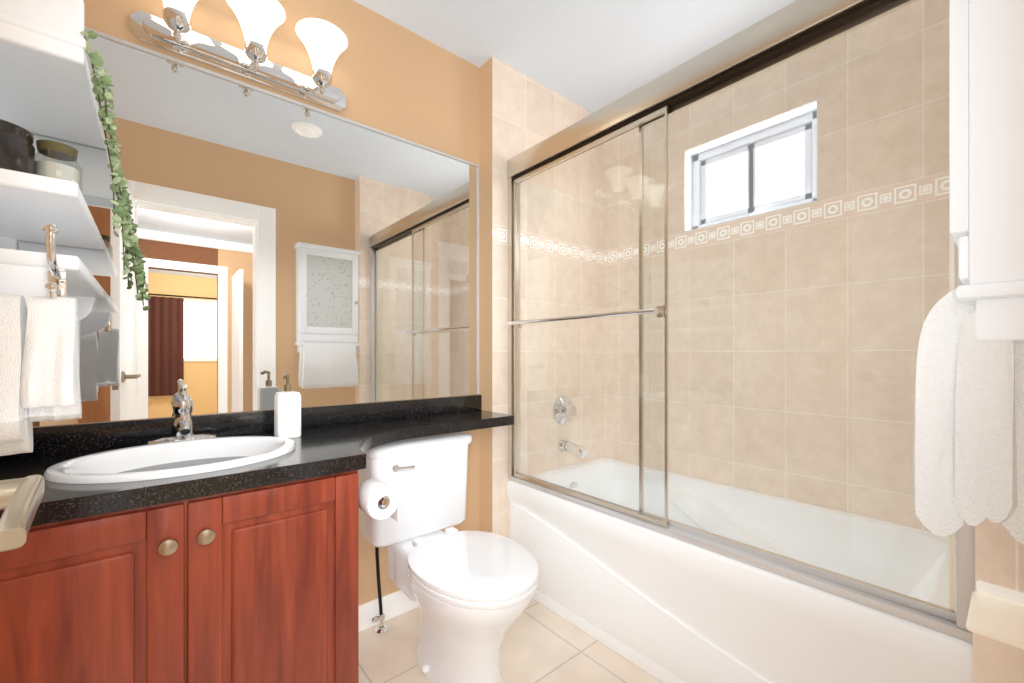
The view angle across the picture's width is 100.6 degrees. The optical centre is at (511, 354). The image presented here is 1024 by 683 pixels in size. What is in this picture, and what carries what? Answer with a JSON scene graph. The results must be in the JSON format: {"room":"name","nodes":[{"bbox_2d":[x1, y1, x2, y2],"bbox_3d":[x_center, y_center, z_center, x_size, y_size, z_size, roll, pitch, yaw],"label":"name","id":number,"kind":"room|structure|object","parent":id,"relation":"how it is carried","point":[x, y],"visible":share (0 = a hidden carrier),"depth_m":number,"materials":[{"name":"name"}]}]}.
{"room":"bathroom","nodes":[
{"label":"bathroom","id":0,"kind":"room"},
{"bbox_2d":[36,0,479,604],"bbox_3d":[-0.831,-0.155,1.603,1.667,2.530,0.100,0,0,-40],"label":"wall","id":1,"kind":"structure","parent":0,"point":[392,78],"depth_m":1.77,"materials":[{"name":"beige paint"}]},
{"bbox_2d":[129,0,347,111],"bbox_3d":[-0.841,-1.040,1.403,0.635,0.204,0.190,0,0,-40],"label":"vanity light","id":2,"kind":"object","parent":1,"relation":"attached to","point":[325,43],"visible":1,"depth_m":1.40,"materials":[{"name":"white glass"}]},
{"bbox_2d":[16,27,478,426],"bbox_3d":[-0.749,-0.369,1.598,1.527,1.125,0.010,0,0,-40],"label":"mirror","id":3,"kind":"object","parent":1,"relation":"attached to","point":[320,257],"visible":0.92,"depth_m":1.49,"materials":[{"name":"clear mirror"}]},
{"bbox_2d":[359,590,418,630],"bbox_3d":[-0.432,1.060,1.804,0.796,0.100,0.104,0,0,-40],"label":"baseboard","id":4,"kind":"structure","parent":1,"relation":"attached to","point":[396,603],"depth_m":1.78,"materials":[{"name":"white"}]},
{"bbox_2d":[359,599,661,682],"bbox_3d":[0.149,1.140,1.208,2.660,0.060,1.965,0,0,-40],"label":"floor","id":5,"kind":"structure","parent":0,"point":[540,643],"depth_m":1.57,"materials":[{"name":"tile"}]},
{"bbox_2d":[0,462,365,682],"bbox_3d":[-0.875,0.710,1.116,0.767,0.798,0.586,0,0,-40],"label":"bathroom vanity","id":6,"kind":"object","parent":5,"relation":"on","point":[183,545],"depth_m":0.93,"materials":[{"name":"brown wood"}]},
{"bbox_2d":[0,395,513,517],"bbox_3d":[-0.578,0.253,1.380,1.562,0.115,0.563,0,0,-40],"label":"countertop","id":7,"kind":"structure","parent":6,"relation":"on","point":[87,466],"depth_m":1.21,"materials":[{"name":"black stone"}]},
{"bbox_2d":[176,382,195,437],"bbox_3d":[-0.967,0.156,1.254,0.036,0.149,0.145,0,0,-40],"label":"faucet","id":8,"kind":"object","parent":7,"relation":"on","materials":[{"name":"silver metal"}]},
{"bbox_2d":[274,373,300,437],"bbox_3d":[-0.738,0.164,1.401,0.070,0.210,0.080,0,0,-40],"label":"soap dispenser","id":9,"kind":"object","parent":7,"relation":"on","point":[287,412],"visible":0.94,"depth_m":1.38,"materials":[{"name":"white ceramic"}]},
{"bbox_2d":[359,479,398,521],"bbox_3d":[-0.423,0.438,1.269,0.122,0.115,0.173,0,0,-40],"label":"toilet paper roll","id":10,"kind":"object","parent":6,"relation":"attached to","point":[378,499],"visible":0.83,"depth_m":1.23,"materials":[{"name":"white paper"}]},
{"bbox_2d":[358,432,538,682],"bbox_3d":[-0.218,0.722,1.536,0.454,0.774,0.775,0,0,-40],"label":"toilet","id":11,"kind":"object","parent":5,"relation":"on","point":[471,592],"visible":1,"depth_m":1.47,"materials":[{"name":"white ceramic"}]},
{"bbox_2d":[507,457,972,682],"bbox_3d":[0.759,0.860,1.722,0.757,0.500,1.546,0,0,-40],"label":"bathtub","id":12,"kind":"object","parent":5,"relation":"on","point":[662,608],"visible":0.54,"depth_m":1.47,"materials":[{"name":"white ceramic"}]},
{"bbox_2d":[507,0,974,642],"bbox_3d":[0.484,-0.171,1.491,0.103,1.562,1.551,0,0,-40],"label":"shower door","id":13,"kind":"structure","parent":12,"relation":"on","point":[781,36],"depth_m":1.34,"materials":[{"name":"clear glass"}]},
{"bbox_2d":[480,56,603,537],"bbox_3d":[0.221,-0.155,2.417,0.993,2.530,0.205,0,0,-40],"label":"wall","id":14,"kind":"structure","parent":0,"point":[520,112],"depth_m":2.21,"materials":[{"name":"beige tile"}]},
{"bbox_2d":[554,396,587,457],"bbox_3d":[0.329,0.380,2.269,0.165,0.315,0.158,0,0,-40],"label":"tub faucet","id":15,"kind":"object","parent":14,"relation":"attached to","point":[568,407],"depth_m":2.29,"materials":[{"name":"silver metal"}]},
{"bbox_2d":[354,0,795,112],"bbox_3d":[0.149,-1.450,1.208,2.660,0.060,1.965,0,0,-40],"label":"ceiling","id":16,"kind":"structure","parent":0,"point":[592,56],"depth_m":1.87,"materials":[{"name":"grey paint"}]},
{"bbox_2d":[604,0,955,536],"bbox_3d":[1.109,-0.155,2.015,0.150,2.530,1.552,0,0,-40],"label":"wall","id":17,"kind":"structure","parent":0,"point":[854,274],"depth_m":1.76,"materials":[{"name":"tile"}]},
{"bbox_2d":[685,101,817,230],"bbox_3d":[1.113,-0.835,1.994,0.121,0.409,0.569,0,0,-40],"label":"window","id":18,"kind":"structure","parent":17,"relation":"in","point":[755,165],"depth_m":2.00,"materials":[{"name":"white plastic"}]},
{"bbox_2d":[975,517,1023,592],"bbox_3d":[1.357,-0.155,1.075,0.980,2.530,0.208,0,0,-40],"label":"wall","id":19,"kind":"structure","parent":0,"point":[999,554],"depth_m":0.82,"materials":[{"name":"paint"}]},
{"bbox_3d":[0.373,-0.155,0.178,1.680,2.530,0.100,0,0,-40],"label":"wall","id":20,"kind":"structure","parent":0,"visible":0},
{"bbox_2d":[913,0,1023,544],"bbox_3d":[0.760,-0.287,0.675,0.456,1.065,0.162,0,0,-40],"label":"upper cabinet","id":21,"kind":"object","parent":20,"relation":"attached to","point":[968,452],"visible":1,"depth_m":0.54,"materials":[{"name":"white"}]},
{"bbox_2d":[913,279,1023,544],"bbox_3d":[0.751,0.074,0.674,0.406,0.343,0.153,0,0,-40],"label":"towel","id":22,"kind":"object","parent":21,"relation":"hanging from","point":[968,438],"depth_m":0.55,"materials":[{"name":"white fabric"}]},
{"bbox_2d":[966,580,1023,682],"bbox_3d":[0.885,0.776,0.746,0.165,0.668,0.112,0,0,-40],"label":"wall ledge","id":23,"kind":"object","parent":20,"relation":"attached to","point":[995,622],"visible":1,"depth_m":0.73,"materials":[{"name":"tile"}]},
{"bbox_3d":[-0.832,-0.155,0.385,0.100,2.530,1.765,0,0,-40],"label":"wall","id":24,"kind":"structure","parent":0,"visible":0},
{"bbox_2d":[0,0,150,455],"bbox_3d":[-1.021,-0.258,0.945,0.328,0.865,0.642,0,0,-40],"label":"wall shelf","id":25,"kind":"object","parent":24,"relation":"attached to","point":[50,295],"visible":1,"depth_m":0.81,"materials":[{"name":"white painted wood"}]},
{"bbox_2d":[27,18,150,309],"bbox_3d":[-0.995,-0.395,1.021,0.191,0.519,0.558,0,0,-40],"label":"trailing plant","id":26,"kind":"object","parent":25,"relation":"on","point":[60,82],"depth_m":0.91,"materials":[{"name":"green plant"}]},
{"bbox_3d":[0.272,0.027,0.093,0.796,2.166,0.138,0,0,-40],"label":"door frame","id":27,"kind":"structure","parent":0,"visible":0},
{"bbox_2d":[0,475,44,551],"bbox_3d":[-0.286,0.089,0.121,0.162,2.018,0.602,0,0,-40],"label":"door handle","id":28,"kind":"object","parent":27,"relation":"attached to","point":[20,500],"depth_m":0.29,"materials":[{"name":"metal"}]}
]}

